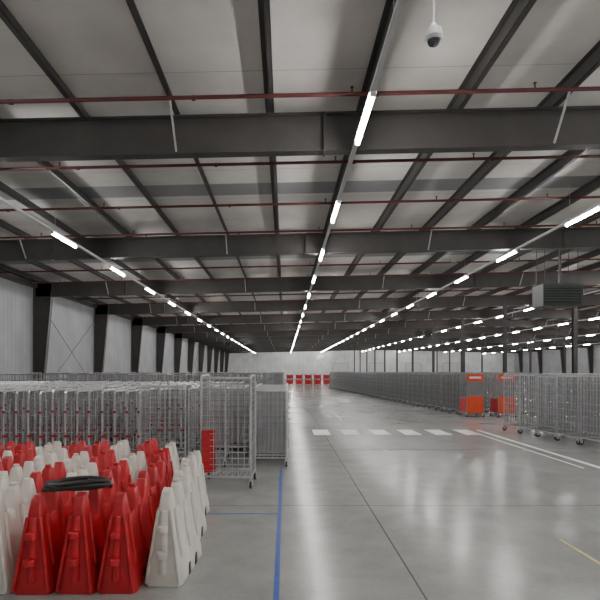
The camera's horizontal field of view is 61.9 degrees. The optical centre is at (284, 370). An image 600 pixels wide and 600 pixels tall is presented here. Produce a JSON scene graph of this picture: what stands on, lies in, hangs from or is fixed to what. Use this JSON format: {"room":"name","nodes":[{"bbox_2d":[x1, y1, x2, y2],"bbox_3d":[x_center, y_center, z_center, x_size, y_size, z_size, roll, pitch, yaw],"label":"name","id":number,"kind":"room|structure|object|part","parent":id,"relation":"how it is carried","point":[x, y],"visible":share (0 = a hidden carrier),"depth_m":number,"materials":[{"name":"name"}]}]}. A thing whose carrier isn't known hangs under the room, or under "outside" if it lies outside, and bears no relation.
{"room":"distribution center","nodes":[
{"label":"distribution center","id":0,"kind":"room"},
{"bbox_2d":[0,269,224,382],"bbox_3d":[-12.723,-1.479,49.500,0.154,6.458,119.000,0,0,0],"label":"wall","id":1,"kind":"structure","parent":0,"point":[72,319],"depth_m":29.48,"materials":[{"name":"white metal"}]},
{"bbox_2d":[0,0,599,327],"bbox_3d":[18.675,-5.083,49.500,63.050,0.851,119.400,0,0,0],"label":"ceiling","id":2,"kind":"structure","parent":0,"point":[97,48],"depth_m":9.17,"materials":[{"name":"white metal"}]},
{"bbox_2d":[0,197,254,352],"bbox_3d":[-6.300,-4.243,50.352,0.100,1.097,118.704,0,0,0],"label":"lights","id":3,"kind":"object","parent":2,"relation":"hanging from","point":[55,233],"visible":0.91,"depth_m":15.86},
{"bbox_2d":[0,0,599,328],"bbox_3d":[18.640,-4.890,49.500,62.090,0.915,118.800,0,0,0],"label":"roof purlins","id":4,"kind":"structure","parent":2,"relation":"attached to","point":[517,10],"depth_m":12.63,"materials":[{"name":"metal"}]},
{"bbox_2d":[291,0,404,350],"bbox_3d":[1.240,-4.406,50.352,0.100,1.103,118.704,0,0,0],"label":"lights","id":5,"kind":"object","parent":2,"relation":"hanging from","point":[397,9],"visible":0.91,"depth_m":7.55},
{"bbox_2d":[361,335,424,351],"label":"lights","id":6,"kind":"object","parent":2,"relation":"hanging from","point":[422,335],"depth_m":74.04},
{"bbox_2d":[414,289,431,336],"bbox_3d":[8.300,-3.550,30.110,1.100,3.080,0.280,0,0,0],"label":"loudspeaker","id":7,"kind":"object","parent":2,"relation":"hanging from","point":[418,333],"visible":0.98,"depth_m":29.98,"materials":[{"name":"black plastic"}]},
{"bbox_2d":[424,0,442,47],"bbox_3d":[1.070,-3.643,3.600,0.132,2.617,0.132,0,0,0],"label":"dome security camera","id":8,"kind":"object","parent":2,"relation":"hanging from","point":[433,37],"visible":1,"depth_m":3.57,"materials":[{"name":"white plastic"}]},
{"bbox_2d":[322,185,599,351],"bbox_3d":[7.800,-4.548,50.352,0.100,1.108,118.704,0,0,0],"label":"lights","id":9,"kind":"object","parent":2,"relation":"hanging from","point":[595,208],"visible":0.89,"depth_m":17.05},
{"bbox_2d":[464,333,502,340],"label":"lights","id":10,"kind":"object","parent":2,"relation":"hanging from","point":[483,333],"depth_m":61.70},
{"bbox_2d":[464,306,531,324],"label":"lights","id":11,"kind":"object","parent":2,"relation":"hanging from","point":[530,308],"depth_m":37.79},
{"bbox_2d":[439,333,599,352],"bbox_3d":[33.500,-4.451,50.352,0.100,1.155,118.704,0,0,0],"label":"lights","id":12,"kind":"object","parent":2,"relation":"hanging from","point":[597,333],"visible":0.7,"depth_m":68.16},
{"bbox_2d":[483,343,595,353],"bbox_3d":[42.500,-4.253,50.352,0.100,1.157,118.704,0,0,0],"label":"lights","id":13,"kind":"object","parent":2,"relation":"hanging from","point":[591,343],"visible":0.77,"depth_m":78.78},
{"bbox_2d":[508,322,570,332],"label":"lights","id":14,"kind":"object","parent":2,"relation":"hanging from","point":[517,331],"depth_m":48.09},
{"bbox_2d":[532,249,582,308],"bbox_3d":[10.000,-3.730,18.525,1.440,2.820,1.250,0,0,0],"label":"heater","id":15,"kind":"object","parent":2,"relation":"hanging from","point":[559,295],"visible":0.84,"depth_m":18.00,"materials":[{"name":"grey metal"}]},
{"bbox_2d":[578,317,599,320],"label":"lights","id":16,"kind":"object","parent":2,"relation":"hanging from","point":[595,317],"depth_m":39.85},
{"bbox_2d":[0,379,599,599],"bbox_3d":[18.675,1.850,49.500,63.050,0.200,119.400,0,0,0],"label":"floor","id":17,"kind":"structure","parent":0,"point":[367,515],"depth_m":6.10,"materials":[{"name":"concrete"}]},
{"bbox_2d":[0,476,7,495],"bbox_3d":[-2.637,1.350,4.299,0.310,0.800,0.901,0,0,4],"label":"barrier","id":18,"kind":"object","parent":17,"relation":"on","point":[3,480],"visible":0.09,"depth_m":4.57,"materials":[{"name":"white plastic"}]},
{"bbox_2d":[0,451,13,461],"bbox_3d":[-3.495,1.366,5.992,0.310,0.768,0.901,0,0,0],"label":"barrier","id":19,"kind":"object","parent":17,"relation":"on","point":[5,453],"visible":0.06,"depth_m":6.26,"materials":[{"name":"white plastic"}]},
{"bbox_2d":[0,441,14,459],"bbox_3d":[-3.894,1.361,6.769,0.310,0.778,0.901,0,0,2],"label":"barrier","id":20,"kind":"object","parent":17,"relation":"on","point":[8,443],"visible":0.08,"depth_m":7.03,"materials":[{"name":"red plastic"}]},
{"bbox_2d":[0,461,35,486],"bbox_3d":[-2.766,1.354,5.127,0.310,0.792,0.901,0,0,-2],"label":"barrier","id":21,"kind":"object","parent":17,"relation":"on","point":[17,473],"visible":0.25,"depth_m":5.13,"materials":[{"name":"white plastic"}]},
{"bbox_2d":[0,478,36,593],"bbox_3d":[-2.336,1.354,4.277,0.310,0.792,0.901,0,0,-4],"label":"barrier","id":22,"kind":"object","parent":17,"relation":"on","point":[15,505],"visible":0.69,"depth_m":4.13,"materials":[{"name":"white plastic"}]},
{"bbox_2d":[2,449,36,474],"bbox_3d":[-3.166,1.351,5.943,0.310,0.799,0.901,0,0,-1],"label":"barrier","id":23,"kind":"object","parent":17,"relation":"on","point":[19,457],"visible":0.14,"depth_m":5.91,"materials":[{"name":"red plastic"}]},
{"bbox_2d":[5,441,34,457],"bbox_3d":[-3.602,1.358,6.778,0.310,0.783,0.901,0,0,-2],"label":"barrier","id":24,"kind":"object","parent":17,"relation":"on","point":[29,444],"visible":0.16,"depth_m":6.78,"materials":[{"name":"red plastic"}]},
{"bbox_2d":[11,491,75,594],"bbox_3d":[-1.988,1.361,4.275,0.310,0.778,0.901,0,0,-1],"label":"barrier","id":25,"kind":"object","parent":17,"relation":"on","point":[45,526],"visible":0.66,"depth_m":3.94,"materials":[{"name":"red plastic"}]},
{"bbox_2d":[30,461,66,496],"bbox_3d":[-2.424,1.354,5.096,0.310,0.792,0.901,0,0,-2],"label":"barrier","id":26,"kind":"object","parent":17,"relation":"on","point":[59,470],"visible":0.23,"depth_m":5.07,"materials":[{"name":"red plastic"}]},
{"bbox_2d":[35,441,61,461],"bbox_3d":[-3.252,1.367,6.851,0.310,0.767,0.901,0,0,-1],"label":"barrier","id":27,"kind":"object","parent":17,"relation":"on","point":[56,446],"visible":0.23,"depth_m":6.83,"materials":[{"name":"white plastic"}]},
{"bbox_2d":[33,448,68,474],"bbox_3d":[-2.808,1.351,5.983,0.310,0.799,0.901,0,0,3],"label":"barrier","id":28,"kind":"object","parent":17,"relation":"on","point":[51,458],"visible":0.12,"depth_m":5.95,"materials":[{"name":"white plastic"}]},
{"bbox_2d":[62,441,85,458],"bbox_3d":[-2.904,1.363,6.853,0.310,0.775,0.901,0,0,0],"label":"barrier","id":29,"kind":"object","parent":17,"relation":"on","point":[74,448],"visible":0.16,"depth_m":6.84,"materials":[{"name":"red plastic"}]},
{"bbox_2d":[0,388,148,451],"bbox_3d":[-4.441,1.053,10.136,3.602,1.389,0.962,0,0,0],"label":"roll cage","id":30,"kind":"object","parent":17,"relation":"on","point":[27,398],"visible":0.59,"depth_m":9.76,"materials":[{"name":"metal"}]},
{"bbox_2d":[63,451,89,473],"bbox_3d":[-2.501,1.368,5.966,0.310,0.764,0.901,0,0,-3],"label":"barrier","id":31,"kind":"object","parent":17,"relation":"on","point":[72,465],"visible":0.22,"depth_m":5.93,"materials":[{"name":"white plastic"}]},
{"bbox_2d":[66,463,98,493],"bbox_3d":[-2.077,1.360,5.100,0.310,0.780,0.901,0,0,-1],"label":"barrier","id":32,"kind":"object","parent":17,"relation":"on","point":[91,469],"visible":0.16,"depth_m":5.13,"materials":[{"name":"white plastic"}]},
{"bbox_2d":[55,477,116,594],"bbox_3d":[-1.627,1.354,4.284,0.310,0.793,0.901,0,0,3],"label":"barrier","id":33,"kind":"object","parent":17,"relation":"on","point":[84,542],"visible":0.73,"depth_m":3.95,"materials":[{"name":"red plastic"}]},
{"bbox_2d":[41,475,112,492],"bbox_3d":[-1.717,0.934,4.153,0.570,0.108,0.342,0,0,-6],"label":"coil","id":34,"kind":"object","parent":33,"relation":"on","point":[86,482],"visible":1,"depth_m":4.04,"materials":[{"name":"black rubber"}]},
{"bbox_2d":[83,440,109,458],"bbox_3d":[-2.555,1.351,6.768,0.310,0.798,0.901,0,0,3],"label":"barrier","id":35,"kind":"object","parent":17,"relation":"on","point":[94,451],"visible":0.17,"depth_m":6.73,"materials":[{"name":"red plastic"}]},
{"bbox_2d":[0,387,198,451],"bbox_3d":[-4.433,1.055,11.141,5.282,1.385,0.949,0,0,0],"label":"roll cage","id":36,"kind":"object","parent":17,"relation":"on","point":[10,388],"visible":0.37,"depth_m":10.77,"materials":[{"name":"metal"}]},
{"bbox_2d":[0,385,199,444],"bbox_3d":[-4.668,1.053,12.140,5.753,1.389,0.956,0,0,0],"label":"roll cage","id":37,"kind":"object","parent":17,"relation":"on","point":[107,386],"visible":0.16,"depth_m":11.78,"materials":[{"name":"metal"}]},
{"bbox_2d":[89,449,115,476],"bbox_3d":[-2.169,1.352,5.922,0.310,0.796,0.901,0,0,0],"label":"barrier","id":38,"kind":"object","parent":17,"relation":"on","point":[104,460],"visible":0.27,"depth_m":5.90,"materials":[{"name":"red plastic"}]},
{"bbox_2d":[0,384,212,439],"bbox_3d":[-5.030,1.054,13.138,6.463,1.388,0.950,0,0,0],"label":"roll cage","id":39,"kind":"object","parent":17,"relation":"on","point":[32,385],"visible":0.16,"depth_m":12.85,"materials":[{"name":"metal"}]},
{"bbox_2d":[0,383,212,429],"bbox_3d":[-5.364,1.053,15.136,8.155,1.388,0.958,0,0,0],"label":"roll cage","id":40,"kind":"object","parent":17,"relation":"on","point":[0,383],"visible":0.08,"depth_m":14.96,"materials":[{"name":"metal"}]},
{"bbox_2d":[0,383,216,434],"bbox_3d":[-5.006,1.053,14.138,7.432,1.389,0.954,0,0,0],"label":"roll cage","id":41,"kind":"object","parent":17,"relation":"on","point":[6,384],"visible":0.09,"depth_m":13.94,"materials":[{"name":"metal"}]},
{"bbox_2d":[102,460,131,492],"bbox_3d":[-1.755,1.351,5.167,0.310,0.798,0.901,0,0,-2],"label":"barrier","id":42,"kind":"object","parent":17,"relation":"on","point":[120,471],"visible":0.28,"depth_m":5.18,"materials":[{"name":"red plastic"}]},
{"bbox_2d":[110,440,130,462],"bbox_3d":[-2.249,1.352,6.778,0.310,0.796,0.901,0,0,-3],"label":"barrier","id":43,"kind":"object","parent":17,"relation":"on","point":[122,449],"visible":0.26,"depth_m":6.77,"materials":[{"name":"white plastic"}]},
{"bbox_2d":[9,382,231,425],"bbox_3d":[-5.723,1.053,16.139,8.877,1.389,0.949,0,0,0],"label":"roll cage","id":44,"kind":"object","parent":17,"relation":"on","point":[9,382],"visible":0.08,"depth_m":16.06,"materials":[{"name":"metal"}]},
{"bbox_2d":[0,381,242,419],"bbox_3d":[-5.964,1.053,17.140,9.354,1.388,0.946,0,0,0],"label":"roll cage","id":45,"kind":"object","parent":17,"relation":"on","point":[0,381],"visible":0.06,"depth_m":17.01,"materials":[{"name":"metal"}]},
{"bbox_2d":[2,381,242,386],"bbox_3d":[-6.334,1.053,18.139,10.079,1.389,0.952,0,0,0],"label":"roll cage","id":46,"kind":"object","parent":17,"relation":"on","point":[2,381],"visible":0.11,"depth_m":18.10,"materials":[{"name":"metal"}]},
{"bbox_2d":[96,478,153,593],"bbox_3d":[-1.319,1.358,4.290,0.310,0.784,0.901,0,0,1],"label":"barrier","id":47,"kind":"object","parent":17,"relation":"on","point":[126,551],"visible":0.92,"depth_m":3.98,"materials":[{"name":"red plastic"}]},
{"bbox_2d":[121,451,147,482],"bbox_3d":[-1.815,1.366,5.942,0.310,0.768,0.901,0,0,2],"label":"barrier","id":48,"kind":"object","parent":17,"relation":"on","point":[137,463],"visible":0.25,"depth_m":5.94,"materials":[{"name":"white plastic"}]},
{"bbox_2d":[0,372,282,385],"bbox_3d":[-6.048,0.894,20.901,11.981,1.713,1.118,0,0,0],"label":"roll cage","id":49,"kind":"object","parent":17,"relation":"on","point":[187,376],"visible":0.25,"depth_m":20.55,"materials":[{"name":"metal"}]},
{"bbox_2d":[135,439,158,466],"bbox_3d":[-1.888,1.351,6.837,0.310,0.798,0.901,0,0,4],"label":"barrier","id":50,"kind":"object","parent":17,"relation":"on","point":[151,448],"visible":0.23,"depth_m":6.81,"materials":[{"name":"red plastic"}]},
{"bbox_2d":[138,461,168,523],"bbox_3d":[-1.382,1.358,5.181,0.310,0.783,0.901,0,0,3],"label":"barrier","id":51,"kind":"object","parent":17,"relation":"on","point":[156,476],"visible":0.23,"depth_m":5.15,"materials":[{"name":"red plastic"}]},
{"bbox_2d":[39,372,281,384],"bbox_3d":[-6.053,0.895,24.527,11.958,1.710,1.159,0,0,0],"label":"roll cage","id":52,"kind":"object","parent":17,"relation":"on","point":[184,373],"visible":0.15,"depth_m":24.17,"materials":[{"name":"metal"}]},
{"bbox_2d":[152,448,173,486],"bbox_3d":[-1.495,1.350,6.025,0.310,0.799,0.901,0,0,-3],"label":"barrier","id":53,"kind":"object","parent":17,"relation":"on","point":[163,454],"visible":0.2,"depth_m":6.06,"materials":[{"name":"red plastic"}]},
{"bbox_2d":[140,383,191,459],"bbox_3d":[-2.211,0.994,9.370,0.879,1.512,0.861,0,0,0],"label":"roll cage","id":54,"kind":"object","parent":17,"relation":"on","point":[186,387],"visible":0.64,"depth_m":9.06,"materials":[{"name":"metal"}]},
{"bbox_2d":[161,442,179,471],"bbox_3d":[-1.588,1.369,6.780,0.310,0.762,0.901,0,0,-1],"label":"barrier","id":55,"kind":"object","parent":17,"relation":"on","point":[172,446],"visible":0.29,"depth_m":6.99,"materials":[{"name":"white plastic"}]},
{"bbox_2d":[144,474,201,586],"bbox_3d":[-0.966,1.352,4.419,0.310,0.795,0.901,0,0,3],"label":"barrier","id":56,"kind":"object","parent":17,"relation":"on","point":[175,549],"visible":1,"depth_m":4.11,"materials":[{"name":"white plastic"}]},
{"bbox_2d":[71,372,283,384],"bbox_3d":[-6.034,0.895,28.113,11.990,1.711,1.128,0,0,0],"label":"roll cage","id":57,"kind":"object","parent":17,"relation":"on","point":[198,376],"visible":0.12,"depth_m":28.01,"materials":[{"name":"metal"}]},
{"bbox_2d":[94,372,281,384],"bbox_3d":[-6.037,0.899,31.690,11.978,1.703,1.086,0,0,-1],"label":"roll cage","id":58,"kind":"object","parent":17,"relation":"on","point":[107,372],"visible":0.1,"depth_m":31.32,"materials":[{"name":"metal"}]},
{"bbox_2d":[172,461,206,538],"bbox_3d":[-1.035,1.356,5.173,0.310,0.788,0.901,0,0,3],"label":"barrier","id":59,"kind":"object","parent":17,"relation":"on","point":[190,468],"visible":0.34,"depth_m":5.35,"materials":[{"name":"white plastic"}]},
{"bbox_2d":[179,450,209,514],"bbox_3d":[-1.121,1.361,5.942,0.310,0.778,0.901,0,0,3],"label":"barrier","id":60,"kind":"object","parent":17,"relation":"on","point":[195,455],"visible":0.27,"depth_m":6.16,"materials":[{"name":"white plastic"}]},
{"bbox_2d":[188,387,229,466],"bbox_3d":[-1.432,1.034,9.500,0.741,1.432,0.916,0,0,0],"label":"roll cage","id":61,"kind":"object","parent":17,"relation":"on","point":[194,391],"visible":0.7,"depth_m":9.18,"materials":[{"name":"metal"}]},
{"bbox_2d":[200,374,256,488],"bbox_3d":[-0.868,0.902,7.770,0.823,1.696,0.766,0,0,0],"label":"roll cage","id":62,"kind":"object","parent":17,"relation":"on","point":[207,436],"visible":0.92,"depth_m":7.46,"materials":[{"name":"metal"}]},
{"bbox_3d":[-1.137,1.195,7.456,0.200,0.630,0.032,0,0,-21],"label":"red panel","id":63,"kind":"part","parent":62,"relation":"part of","materials":[{"name":"plastic"}]},
{"bbox_2d":[214,382,256,454],"bbox_3d":[-1.151,1.034,12.286,0.767,1.432,3.878,0,0,0],"label":"roll cage","id":64,"kind":"object","parent":17,"relation":"on","point":[232,394],"visible":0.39,"depth_m":11.06,"materials":[{"name":"metal"}]},
{"bbox_2d":[207,469,281,599],"bbox_3d":[-0.672,1.748,4.950,1.255,0.003,7.900,0,0,0],"label":"floor marking","id":65,"kind":"object","parent":17,"relation":"on","point":[278,537],"depth_m":5.18,"materials":[{"name":"blue paint"}]},
{"bbox_2d":[248,383,288,466],"bbox_3d":[-0.296,1.034,11.149,0.779,1.432,4.204,0,0,0],"label":"roll cage","id":66,"kind":"object","parent":17,"relation":"on","point":[271,400],"visible":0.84,"depth_m":9.70,"materials":[{"name":"metal"}]},
{"bbox_2d":[286,374,293,384],"bbox_3d":[0.600,1.080,61.995,0.920,1.340,0.910,0,0,0],"label":"bin","id":67,"kind":"object","parent":17,"relation":"on","point":[288,376],"visible":0.85,"depth_m":61.59,"materials":[{"name":"plastic"}]},
{"bbox_2d":[295,374,302,384],"bbox_3d":[1.740,1.080,61.995,0.920,1.340,0.910,0,0,0],"label":"bin","id":68,"kind":"object","parent":17,"relation":"on","point":[298,376],"visible":0.91,"depth_m":61.59,"materials":[{"name":"plastic"}]},
{"bbox_2d":[0,92,599,161],"bbox_3d":[18.675,-1.710,9.200,62.590,6.919,1.265,0,0,0],"label":"ceiling beam","id":69,"kind":"structure","parent":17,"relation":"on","point":[565,127],"depth_m":9.19,"materials":[{"name":"metal"}]},
{"bbox_2d":[0,226,599,261],"bbox_3d":[18.675,-1.710,17.200,62.590,6.919,1.265,0,0,0],"label":"ceiling beam","id":70,"kind":"structure","parent":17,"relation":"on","point":[562,238],"depth_m":17.19,"materials":[{"name":"metal"}]},
{"bbox_2d":[304,374,311,384],"bbox_3d":[2.880,1.080,61.995,0.920,1.340,0.910,0,0,0],"label":"bin","id":71,"kind":"object","parent":17,"relation":"on","point":[307,376],"visible":0.95,"depth_m":61.59,"materials":[{"name":"plastic"}]},
{"bbox_2d":[33,270,599,405],"bbox_3d":[18.675,-1.710,25.200,62.590,6.919,1.265,0,0,0],"label":"frame","id":72,"kind":"object","parent":17,"relation":"on","point":[43,295],"visible":0.72,"depth_m":25.19,"materials":[{"name":"metal"}]},
{"bbox_2d":[314,374,320,384],"bbox_3d":[4.020,1.080,61.995,0.920,1.340,0.910,0,0,0],"label":"bin","id":73,"kind":"object","parent":17,"relation":"on","point":[316,376],"visible":0.93,"depth_m":61.59,"materials":[{"name":"plastic"}]},
{"bbox_2d":[312,430,330,434],"bbox_3d":[1.030,1.748,14.300,0.460,0.003,1.200,0,0,0],"label":"crosswalk stripe","id":74,"kind":"object","parent":17,"relation":"on","point":[316,432],"visible":1,"depth_m":14.20,"materials":[{"name":"white paint"}]},
{"bbox_2d":[323,374,328,384],"bbox_3d":[5.160,1.080,61.995,0.920,1.340,0.910,0,0,0],"label":"bin","id":75,"kind":"object","parent":17,"relation":"on","point":[325,376],"visible":0.72,"depth_m":61.59,"materials":[{"name":"plastic"}]},
{"bbox_2d":[94,295,599,379],"bbox_3d":[18.675,-1.710,33.200,62.590,6.919,1.265,0,0,0],"label":"frame","id":76,"kind":"object","parent":17,"relation":"on","point":[102,312],"visible":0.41,"depth_m":33.20,"materials":[{"name":"metal"}]},
{"bbox_2d":[341,430,360,434],"bbox_3d":[1.865,1.748,14.300,0.460,0.003,1.200,0,0,0],"label":"crosswalk stripe","id":77,"kind":"object","parent":17,"relation":"on","point":[345,432],"visible":1,"depth_m":14.20,"materials":[{"name":"white paint"}]},
{"bbox_2d":[131,308,599,372],"bbox_3d":[18.675,-1.710,41.200,62.590,6.919,1.265,0,0,0],"label":"frame","id":78,"kind":"object","parent":17,"relation":"on","point":[137,324],"visible":0.71,"depth_m":41.19,"materials":[{"name":"metal"}]},
{"bbox_2d":[225,348,522,372],"bbox_3d":[18.675,-1.710,105.200,62.590,6.919,1.265,0,0,0],"label":"frame","id":79,"kind":"object","parent":17,"relation":"on","point":[520,353],"visible":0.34,"depth_m":105.19,"materials":[{"name":"metal"}]},
{"bbox_2d":[156,319,599,379],"bbox_3d":[18.675,-1.710,49.200,62.590,6.919,1.265,0,0,0],"label":"frame","id":80,"kind":"object","parent":17,"relation":"on","point":[161,332],"visible":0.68,"depth_m":49.19,"materials":[{"name":"metal"}]},
{"bbox_2d":[369,430,390,434],"bbox_3d":[2.700,1.748,14.300,0.460,0.003,1.200,0,0,0],"label":"crosswalk stripe","id":81,"kind":"object","parent":17,"relation":"on","point":[376,432],"visible":1,"depth_m":14.20,"materials":[{"name":"white paint"}]},
{"bbox_2d":[220,346,541,379],"bbox_3d":[18.675,-1.710,97.200,62.590,6.919,1.265,0,0,0],"label":"frame","id":82,"kind":"object","parent":17,"relation":"on","point":[222,352],"visible":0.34,"depth_m":97.19,"materials":[{"name":"metal"}]},
{"bbox_2d":[174,326,599,381],"bbox_3d":[18.675,-1.710,57.200,62.590,6.919,1.265,0,0,0],"label":"frame","id":83,"kind":"object","parent":17,"relation":"on","point":[178,337],"visible":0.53,"depth_m":57.19,"materials":[{"name":"metal"}]},
{"bbox_2d":[214,344,562,376],"bbox_3d":[18.675,-1.710,89.200,62.590,6.919,1.265,0,0,0],"label":"frame","id":84,"kind":"object","parent":17,"relation":"on","point":[216,350],"visible":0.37,"depth_m":89.18,"materials":[{"name":"metal"}]},
{"bbox_2d":[188,332,599,379],"bbox_3d":[18.675,-1.710,65.200,62.590,6.919,1.265,0,0,0],"label":"frame","id":85,"kind":"object","parent":17,"relation":"on","point":[191,341],"visible":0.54,"depth_m":65.20,"materials":[{"name":"metal"}]},
{"bbox_2d":[199,337,599,381],"bbox_3d":[18.675,-1.710,73.200,62.590,6.919,1.265,0,0,0],"label":"frame","id":86,"kind":"object","parent":17,"relation":"on","point":[201,344],"visible":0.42,"depth_m":73.20,"materials":[{"name":"metal"}]},
{"bbox_2d":[207,341,592,372],"bbox_3d":[18.675,-1.710,81.200,62.590,6.919,1.265,0,0,0],"label":"frame","id":87,"kind":"object","parent":17,"relation":"on","point":[209,347],"visible":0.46,"depth_m":81.20,"materials":[{"name":"metal"}]},
{"bbox_2d":[397,430,421,434],"bbox_3d":[3.535,1.748,14.300,0.460,0.003,1.200,0,0,0],"label":"crosswalk stripe","id":88,"kind":"object","parent":17,"relation":"on","point":[406,432],"visible":1,"depth_m":14.20,"materials":[{"name":"white paint"}]},
{"bbox_2d":[426,430,451,434],"bbox_3d":[4.370,1.748,14.300,0.460,0.003,1.200,0,0,0],"label":"crosswalk stripe","id":89,"kind":"object","parent":17,"relation":"on","point":[436,432],"visible":1,"depth_m":14.20,"materials":[{"name":"white paint"}]},
{"bbox_2d":[454,430,482,434],"bbox_3d":[5.205,1.748,14.300,0.460,0.003,1.200,0,0,0],"label":"crosswalk stripe","id":90,"kind":"object","parent":17,"relation":"on","point":[467,432],"visible":1,"depth_m":14.20,"materials":[{"name":"white paint"}]},
{"bbox_2d":[459,373,483,416],"bbox_3d":[7.200,0.914,19.320,0.696,1.672,0.836,0,0,0],"label":"cage","id":91,"kind":"object","parent":17,"relation":"on","point":[472,400],"visible":1,"depth_m":18.93,"materials":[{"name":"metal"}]},
{"bbox_2d":[489,373,516,417],"bbox_3d":[8.300,0.914,19.070,0.696,1.672,0.836,0,0,0],"label":"cage","id":92,"kind":"object","parent":17,"relation":"on","point":[496,405],"visible":0.73,"depth_m":18.68,"materials":[{"name":"metal"}]},
{"bbox_2d":[471,431,582,467],"bbox_3d":[5.375,1.748,11.900,0.050,0.003,5.800,0,0,0],"label":"floor line","id":93,"kind":"object","parent":17,"relation":"on","point":[471,431],"depth_m":10.72,"materials":[{"name":"white paint"}]},
{"bbox_2d":[477,430,599,468],"bbox_3d":[5.695,1.748,10.400,0.110,0.003,8.800,0,0,0],"label":"floor line","id":94,"kind":"object","parent":17,"relation":"on","point":[477,430],"depth_m":10.86,"materials":[{"name":"white paint"}]},
{"bbox_2d":[558,539,599,564],"bbox_3d":[2.857,1.748,4.400,0.035,0.003,1.600,0,0,0],"label":"floor line","id":95,"kind":"object","parent":17,"relation":"on","point":[563,541],"depth_m":4.84,"materials":[{"name":"yellow paint"}]},
{"bbox_2d":[0,82,599,340],"bbox_3d":[18.675,-4.640,53.543,62.051,0.852,101.436,0,0,0],"label":"pipes","id":96,"kind":"object","parent":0,"point":[593,88],"visible":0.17,"depth_m":13.51,"materials":[{"name":"red metal"}]},
{"bbox_2d":[228,350,513,378],"bbox_3d":[18.675,-1.829,109.075,62.950,7.158,0.150,0,0,0],"label":"wall","id":97,"kind":"structure","parent":0,"point":[310,362],"depth_m":109.00,"materials":[{"name":"white metal"}]},
{"bbox_2d":[332,363,347,378],"bbox_3d":[12.000,-0.025,108.948,3.500,3.550,0.096,0,0,0],"label":"door","id":98,"kind":"structure","parent":97,"relation":"in","point":[336,367],"depth_m":108.95,"materials":[{"name":"white metal"}]},
{"bbox_2d":[369,363,383,371],"bbox_3d":[20.000,-0.025,108.948,3.500,3.550,0.096,0,0,0],"label":"door","id":99,"kind":"structure","parent":97,"relation":"in","point":[379,366],"depth_m":108.95,"materials":[{"name":"white metal"}]},
{"bbox_2d":[405,363,421,376],"bbox_3d":[28.000,-0.025,108.948,3.500,3.550,0.096,0,0,0],"label":"door","id":100,"kind":"structure","parent":97,"relation":"in","point":[408,366],"depth_m":108.95,"materials":[{"name":"white metal"}]},
{"bbox_2d":[442,363,457,371],"bbox_3d":[36.000,-0.025,108.948,3.500,3.550,0.096,0,0,0],"label":"door","id":101,"kind":"structure","parent":97,"relation":"in","point":[445,366],"depth_m":108.95,"materials":[{"name":"white metal"}]},
{"bbox_2d":[514,345,599,380],"bbox_3d":[50.073,-1.488,49.500,0.154,6.476,119.000,0,0,0],"label":"wall","id":102,"kind":"structure","parent":0,"point":[551,360],"depth_m":92.08,"materials":[{"name":"white metal"}]},
{"bbox_3d":[18.675,-1.710,-6.800,62.590,6.919,1.265,0,0,0],"label":"frame","id":103,"kind":"object","parent":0,"visible":0},
{"bbox_2d":[0,271,199,342],"bbox_3d":[-12.545,-4.262,49.500,0.150,0.200,119.000,0,0,0],"label":"trim","id":104,"kind":"structure","parent":103,"relation":"attached to","point":[2,275],"depth_m":25.09,"materials":[{"name":"paint"}]},
{"bbox_2d":[51,318,199,379],"bbox_3d":[-12.450,-1.075,33.200,0.028,5.070,80.013,0,0,0],"label":"rods","id":105,"kind":"object","parent":103,"relation":"attached to","point":[96,318],"visible":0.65,"depth_m":29.44,"materials":[{"name":"paint"}]}
]}

